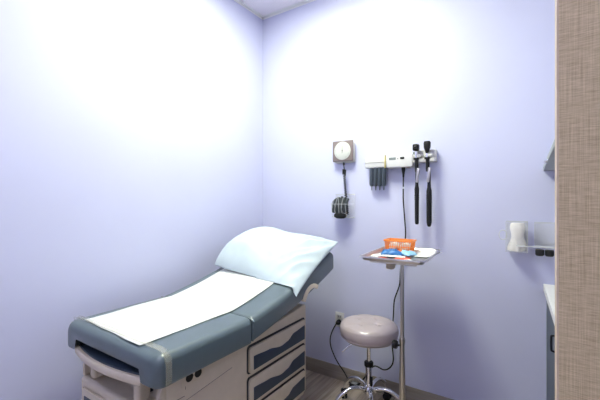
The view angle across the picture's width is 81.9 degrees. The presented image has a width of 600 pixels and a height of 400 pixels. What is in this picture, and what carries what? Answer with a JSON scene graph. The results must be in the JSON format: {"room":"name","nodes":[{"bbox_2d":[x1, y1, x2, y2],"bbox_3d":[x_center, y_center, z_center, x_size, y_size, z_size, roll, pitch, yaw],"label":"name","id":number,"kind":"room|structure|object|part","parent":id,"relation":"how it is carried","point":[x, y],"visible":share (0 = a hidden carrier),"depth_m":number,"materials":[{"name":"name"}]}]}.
{"room":"examination room","nodes":[
{"label":"examination room","id":0,"kind":"room"},
{"bbox_2d":[0,0,262,399],"bbox_3d":[-1.289,-0.125,1.765,0.100,3.030,3.300,0,0,34],"label":"wall","id":1,"kind":"structure","parent":0,"point":[131,131],"depth_m":1.98,"materials":[{"name":"paint"}]},
{"bbox_2d":[234,0,263,19],"bbox_3d":[-1.238,-1.629,1.731,0.022,0.022,3.300,0,0,34],"label":"trim","id":2,"kind":"structure","parent":1,"relation":"attached to","point":[240,2],"depth_m":2.96,"materials":[{"name":"white paint"}]},
{"bbox_2d":[241,0,302,15],"bbox_3d":[-0.239,-1.690,1.068,2.620,0.100,3.500,0,0,34],"label":"ceiling","id":3,"kind":"structure","parent":0,"point":[264,7],"depth_m":2.90,"materials":[{"name":"paint"}]},
{"bbox_2d":[297,370,397,399],"bbox_3d":[-0.239,1.440,1.068,2.620,0.100,3.500,0,0,34],"label":"floor","id":4,"kind":"structure","parent":0,"point":[318,386],"depth_m":2.51,"materials":[{"name":"plastic"}]},
{"bbox_2d":[68,252,332,399],"bbox_3d":[-0.451,0.874,2.019,0.750,1.032,1.399,0,0,34],"label":"exam table","id":5,"kind":"object","parent":4,"relation":"on","point":[256,350],"visible":0.77,"depth_m":1.61,"materials":[{"name":"leather"}]},
{"bbox_3d":[-0.807,1.052,1.491,0.535,0.335,0.011,0,0,34],"label":"panel","id":6,"kind":"part","parent":5,"relation":"part of","materials":[{"name":"beige plastic"}]},
{"bbox_2d":[68,297,250,388],"bbox_3d":[-0.680,0.638,1.674,0.728,0.129,0.522,0,0,34],"label":"seat cushion","id":7,"kind":"object","parent":5,"relation":"on","point":[159,363],"depth_m":1.44,"materials":[{"name":"leather"}]},
{"bbox_2d":[85,268,272,344],"bbox_3d":[-0.529,0.499,1.966,0.506,0.150,1.125,0,0,34],"label":"paper sheet","id":8,"kind":"object","parent":5,"relation":"on","point":[226,290],"visible":0.76,"depth_m":1.82,"materials":[{"name":"white paper"}]},
{"bbox_2d":[186,373,192,381],"bbox_3d":[-0.464,0.745,1.453,0.004,0.038,0.038,0,0,34],"label":"socket","id":9,"kind":"object","parent":5,"relation":"attached to","point":[189,378],"depth_m":1.45,"materials":[{"name":"black plastic"}]},
{"bbox_2d":[182,367,204,387],"bbox_3d":[-0.454,0.749,1.474,0.004,0.053,0.120,0,0,34],"label":"outlet plate","id":10,"kind":"object","parent":5,"relation":"attached to","point":[198,376],"depth_m":1.48,"materials":[{"name":"beige plastic"}]},
{"bbox_2d":[195,369,201,376],"bbox_3d":[-0.438,0.745,1.492,0.004,0.038,0.038,0,0,34],"label":"socket","id":11,"kind":"object","parent":5,"relation":"attached to","point":[198,373],"depth_m":1.49,"materials":[{"name":"black plastic"}]},
{"bbox_3d":[-0.410,0.963,1.548,0.004,0.455,0.430,0,0,34],"label":"panel","id":12,"kind":"part","parent":5,"relation":"part of","materials":[{"name":"beige plastic"}]},
{"bbox_2d":[165,252,332,340],"bbox_3d":[-0.299,0.527,2.248,0.728,0.337,0.849,0,0,34],"label":"cushion","id":13,"kind":"object","parent":5,"relation":"on","point":[276,304],"depth_m":1.94,"materials":[{"name":"teal plastic"}]},
{"bbox_2d":[215,226,337,296],"bbox_3d":[-0.166,0.378,2.393,0.747,0.347,0.553,0,0,34],"label":"pillow","id":14,"kind":"object","parent":5,"relation":"on","point":[271,254],"visible":1,"depth_m":2.28,"materials":[{"name":"fabric"}]},
{"bbox_3d":[-0.122,0.986,1.992,0.032,0.132,0.526,0,0,34],"label":"drawer","id":15,"kind":"part","parent":5,"relation":"part of","materials":[{"name":"beige plastic"}]},
{"bbox_3d":[-0.122,0.824,1.992,0.032,0.132,0.526,0,0,34],"label":"drawer","id":16,"kind":"part","parent":5,"relation":"part of","materials":[{"name":"beige plastic"}]},
{"bbox_3d":[-0.104,0.997,1.988,0.003,0.086,0.483,0,0,34],"label":"inset panel","id":17,"kind":"part","parent":5,"relation":"part of","materials":[{"name":"blue plastic"}]},
{"bbox_3d":[-0.104,0.835,1.988,0.003,0.086,0.483,0,0,34],"label":"inset panel","id":18,"kind":"part","parent":5,"relation":"part of","materials":[{"name":"blue plastic"}]},
{"bbox_3d":[-0.122,1.148,1.992,0.032,0.132,0.526,0,0,34],"label":"drawer","id":19,"kind":"part","parent":5,"relation":"part of","materials":[{"name":"beige plastic"}]},
{"bbox_3d":[-0.104,1.159,1.988,0.003,0.086,0.483,0,0,34],"label":"inset panel","id":20,"kind":"part","parent":5,"relation":"part of","materials":[{"name":"blue plastic"}]},
{"bbox_2d":[349,381,358,386],"bbox_3d":[0.403,1.373,2.564,0.063,0.034,0.053,0,0,34],"label":"power adapter","id":21,"kind":"object","parent":4,"relation":"on","point":[352,383],"visible":0.56,"depth_m":2.56,"materials":[{"name":"black plastic"}]},
{"bbox_2d":[330,319,349,382],"bbox_3d":[0.307,1.147,2.639,0.184,0.450,0.058,0,0,34],"label":"cable","id":22,"kind":"object","parent":21,"relation":"attached to","point":[338,322],"visible":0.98,"depth_m":2.65,"materials":[{"name":"black rubber"}]},
{"bbox_2d":[335,314,398,399],"bbox_3d":[0.456,1.081,2.220,0.536,0.617,0.523,0,0,34],"label":"stool","id":23,"kind":"object","parent":4,"relation":"on","point":[368,331],"visible":0.99,"depth_m":2.16,"materials":[{"name":"grey leather"}]},
{"bbox_3d":[0.306,1.253,2.184,0.246,0.148,0.025,0,0,-13],"label":"leg","id":24,"kind":"part","parent":23,"relation":"part of","materials":[{"name":"silver metal"}]},
{"bbox_3d":[0.369,1.253,2.334,0.025,0.148,0.246,0,0,-31],"label":"leg","id":25,"kind":"part","parent":23,"relation":"part of","materials":[{"name":"silver metal"}]},
{"bbox_3d":[0.441,0.832,2.215,0.368,0.117,0.368,0,0,34],"label":"seat","id":26,"kind":"part","parent":23,"relation":"part of","materials":[{"name":"beige leather"}]},
{"bbox_3d":[0.428,1.253,2.077,0.025,0.148,0.246,0,0,5],"label":"leg","id":27,"kind":"part","parent":23,"relation":"part of","materials":[{"name":"silver metal"}]},
{"bbox_3d":[0.531,1.253,2.320,0.025,0.148,0.246,0,0,41],"label":"leg","id":28,"kind":"part","parent":23,"relation":"part of","materials":[{"name":"silver metal"}]},
{"bbox_3d":[0.568,1.253,2.161,0.246,0.148,0.025,0,0,23],"label":"leg","id":29,"kind":"part","parent":23,"relation":"part of","materials":[{"name":"silver metal"}]},
{"bbox_2d":[359,246,440,399],"bbox_3d":[0.659,0.846,1.956,0.538,1.087,0.520,0,0,34],"label":"tray stand","id":30,"kind":"object","parent":4,"relation":"on","point":[390,262],"visible":0.81,"depth_m":1.99,"materials":[{"name":"silver metal"}]},
{"bbox_2d":[380,248,402,255],"bbox_3d":[0.532,0.297,2.002,0.125,0.039,0.085,0,0,22],"label":"packet","id":31,"kind":"object","parent":30,"relation":"on","point":[390,251],"visible":0.84,"depth_m":1.98,"materials":[{"name":"blue plastic"}]},
{"bbox_2d":[378,255,405,257],"bbox_3d":[0.516,0.314,1.947,0.155,0.007,0.045,0,0,24],"label":"packet","id":32,"kind":"object","parent":30,"relation":"on","point":[378,255],"visible":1,"depth_m":1.94,"materials":[{"name":"white paper"}]},
{"bbox_3d":[0.560,0.842,2.016,0.043,0.048,0.048,0,0,34],"label":"height knob","id":33,"kind":"part","parent":30,"relation":"part of","materials":[{"name":"black plastic"}]},
{"bbox_2d":[383,238,416,250],"bbox_3d":[0.634,0.286,2.195,0.179,0.073,0.107,0,0,34],"label":"basket","id":34,"kind":"object","parent":30,"relation":"on","point":[398,240],"visible":0.79,"depth_m":2.18,"materials":[{"name":"plastic"}]},
{"bbox_2d":[389,242,398,248],"bbox_3d":[0.604,0.294,2.216,0.049,0.050,0.068,0,0,34],"label":"roll","id":35,"kind":"object","parent":34,"relation":"in","point":[393,243],"visible":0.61,"depth_m":2.19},
{"bbox_2d":[400,243,409,249],"bbox_3d":[0.662,0.294,2.177,0.049,0.050,0.068,0,0,34],"label":"roll","id":36,"kind":"object","parent":34,"relation":"in","point":[405,244],"visible":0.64,"depth_m":2.15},
{"bbox_2d":[359,246,440,265],"bbox_3d":[0.591,0.321,2.001,0.376,0.038,0.520,0,0,34],"label":"tray","id":37,"kind":"object","parent":30,"relation":"on","point":[389,261],"depth_m":1.86,"materials":[{"name":"silver metal"}]},
{"bbox_2d":[394,257,410,259],"bbox_3d":[0.565,0.319,1.908,0.085,0.007,0.075,0,0,26],"label":"packet","id":38,"kind":"object","parent":30,"relation":"on","point":[402,258],"visible":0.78,"depth_m":1.89,"materials":[{"name":"red plastic"}]},
{"bbox_2d":[401,250,416,255],"bbox_3d":[0.618,0.302,1.993,0.085,0.028,0.080,0,0,-36],"label":"packet","id":39,"kind":"object","parent":30,"relation":"on","point":[404,252],"visible":0.88,"depth_m":1.97,"materials":[{"name":"teal plastic"}]},
{"bbox_2d":[413,251,441,256],"bbox_3d":[0.743,0.317,2.030,0.095,0.008,0.235,0,0,42],"label":"leaflet","id":40,"kind":"object","parent":30,"relation":"on","point":[425,253],"visible":0.89,"depth_m":2.01,"materials":[{"name":"white paper"}]},
{"bbox_2d":[546,300,554,399],"bbox_3d":[1.030,0.954,1.106,0.347,0.873,1.828,0,0,34],"label":"base cabinet","id":41,"kind":"object","parent":4,"relation":"on","point":[550,328],"visible":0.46,"depth_m":1.74,"materials":[{"name":"blue laminate"}]},
{"bbox_2d":[543,284,554,325],"bbox_3d":[1.025,0.496,1.107,0.355,0.040,1.834,0,0,34],"label":"countertop","id":42,"kind":"structure","parent":41,"relation":"on","point":[549,290],"depth_m":1.72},
{"bbox_3d":[1.093,0.619,1.491,0.025,0.080,0.008,0,0,34],"label":"handle","id":43,"kind":"part","parent":41,"relation":"part of","materials":[{"name":"black plastic"}]},
{"bbox_2d":[555,0,599,399],"bbox_3d":[0.490,-0.123,0.334,0.392,3.026,0.039,0,0,34],"label":"end panel","id":44,"kind":"object","parent":4,"relation":"on","point":[577,22],"visible":1,"depth_m":0.42,"materials":[{"name":"laminate"}]},
{"bbox_2d":[263,0,554,399],"bbox_3d":[0.702,-0.125,2.484,2.620,3.030,0.100,0,0,34],"label":"wall","id":45,"kind":"structure","parent":0,"point":[474,80],"depth_m":2.32,"materials":[{"name":"paint"}]},
{"bbox_2d":[263,0,315,19],"bbox_3d":[0.669,-1.629,2.432,2.417,0.022,0.022,0,0,34],"label":"trim","id":46,"kind":"structure","parent":45,"relation":"attached to","point":[303,2],"depth_m":2.95,"materials":[{"name":"white paint"}]},
{"bbox_2d":[335,311,343,326],"bbox_3d":[0.306,0.927,2.679,0.075,0.115,0.010,0,0,34],"label":"wall outlet","id":47,"kind":"object","parent":45,"relation":"attached to","point":[338,315],"visible":0.66,"depth_m":2.68,"materials":[{"name":"white plastic"}]},
{"bbox_2d":[331,194,354,217],"bbox_3d":[0.322,0.045,2.614,0.167,0.190,0.100,0,0,34],"label":"basket","id":48,"kind":"object","parent":45,"relation":"attached to","point":[336,194],"visible":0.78,"depth_m":2.61,"materials":[{"name":"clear plastic"}]},
{"bbox_2d":[332,196,348,218],"bbox_3d":[0.301,0.055,2.596,0.137,0.169,0.049,0,0,34],"label":"arm cuff","id":49,"kind":"object","parent":48,"relation":"in","point":[338,208],"visible":1,"depth_m":2.58,"materials":[{"name":"grey fabric"}]},
{"bbox_3d":[0.302,0.119,2.596,0.108,0.042,0.039,0,0,34],"label":"bulb","id":50,"kind":"part","parent":49,"relation":"part of","materials":[{"name":"black rubber"}]},
{"bbox_2d":[333,140,354,214],"bbox_3d":[0.329,-0.170,2.622,0.171,0.557,0.080,0,0,34],"label":"pressure gauge","id":51,"kind":"object","parent":45,"relation":"attached to","point":[343,151],"visible":0.95,"depth_m":2.60,"materials":[{"name":"white plastic"}]},
{"bbox_3d":[0.324,-0.369,2.617,0.170,0.157,0.016,0,0,34],"label":"plate","id":52,"kind":"part","parent":51,"relation":"part of","materials":[{"name":"white plastic"}]},
{"bbox_2d":[306,356,452,399],"bbox_3d":[0.529,1.339,2.529,2.058,0.103,0.015,0,0,34],"label":"baseboard","id":53,"kind":"structure","parent":45,"relation":"attached to","point":[331,370],"depth_m":2.60,"materials":[{"name":"plastic"}]},
{"bbox_2d":[365,149,436,189],"bbox_3d":[0.682,-0.201,2.385,0.487,0.263,0.083,0,0,34],"label":"station","id":54,"kind":"object","parent":45,"relation":"attached to","point":[377,166],"visible":0.91,"depth_m":2.40,"materials":[{"name":"white plastic"}]},
{"bbox_2d":[365,156,386,168],"bbox_3d":[0.553,-0.267,2.482,0.165,0.078,0.064,0,0,34],"label":"dispenser","id":55,"kind":"object","parent":54,"relation":"on","point":[371,162],"depth_m":2.45,"materials":[{"name":"white plastic"}]},
{"bbox_2d":[358,167,405,385],"bbox_3d":[0.573,0.570,2.456,0.354,1.602,0.038,0,0,34],"label":"hanging cable","id":56,"kind":"object","parent":54,"relation":"hanging from","point":[402,168],"visible":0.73,"depth_m":2.40,"materials":[{"name":"black rubber"}]},
{"bbox_2d":[413,144,419,223],"bbox_3d":[0.759,-0.103,2.268,0.045,0.531,0.076,0,0,34],"label":"otoscope","id":57,"kind":"object","parent":54,"relation":"hanging from","point":[415,146],"visible":1,"depth_m":2.27,"materials":[{"name":"black plastic"}]},
{"bbox_2d":[423,141,431,226],"bbox_3d":[0.829,-0.104,2.247,0.053,0.556,0.038,0,0,34],"label":"ophthalmoscope","id":58,"kind":"object","parent":54,"relation":"hanging from","point":[427,144],"visible":1,"depth_m":2.23,"materials":[{"name":"black plastic"}]},
{"bbox_2d":[499,221,527,252],"bbox_3d":[1.237,0.211,2.009,0.146,0.175,0.095,0,0,34],"label":"wall holder","id":59,"kind":"object","parent":45,"relation":"attached to","point":[506,221],"visible":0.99,"depth_m":2.00,"materials":[{"name":"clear plastic"}]},
{"bbox_2d":[507,223,525,251],"bbox_3d":[1.250,0.213,2.001,0.073,0.160,0.091,0,0,-32],"label":"dispenser","id":60,"kind":"object","parent":59,"relation":"in","point":[517,230],"visible":0.97,"depth_m":1.97,"materials":[{"name":"white plastic"}]},
{"bbox_2d":[516,222,554,256],"bbox_3d":[1.348,0.219,1.934,0.236,0.186,0.098,0,0,34],"label":"holder","id":61,"kind":"object","parent":45,"relation":"attached to","point":[538,252],"visible":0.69,"depth_m":1.91,"materials":[{"name":"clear plastic"}]},
{"bbox_3d":[0.810,-0.125,0.370,0.100,3.030,3.300,0,0,34],"label":"wall","id":62,"kind":"structure","parent":0,"visible":0},
{"bbox_2d":[543,139,554,170],"bbox_3d":[1.021,-0.160,1.112,0.369,0.060,1.829,0,0,34],"label":"wall shelf","id":63,"kind":"object","parent":62,"relation":"attached to","point":[549,163],"visible":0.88,"depth_m":1.50,"materials":[{"name":"grey laminate"}]}
]}

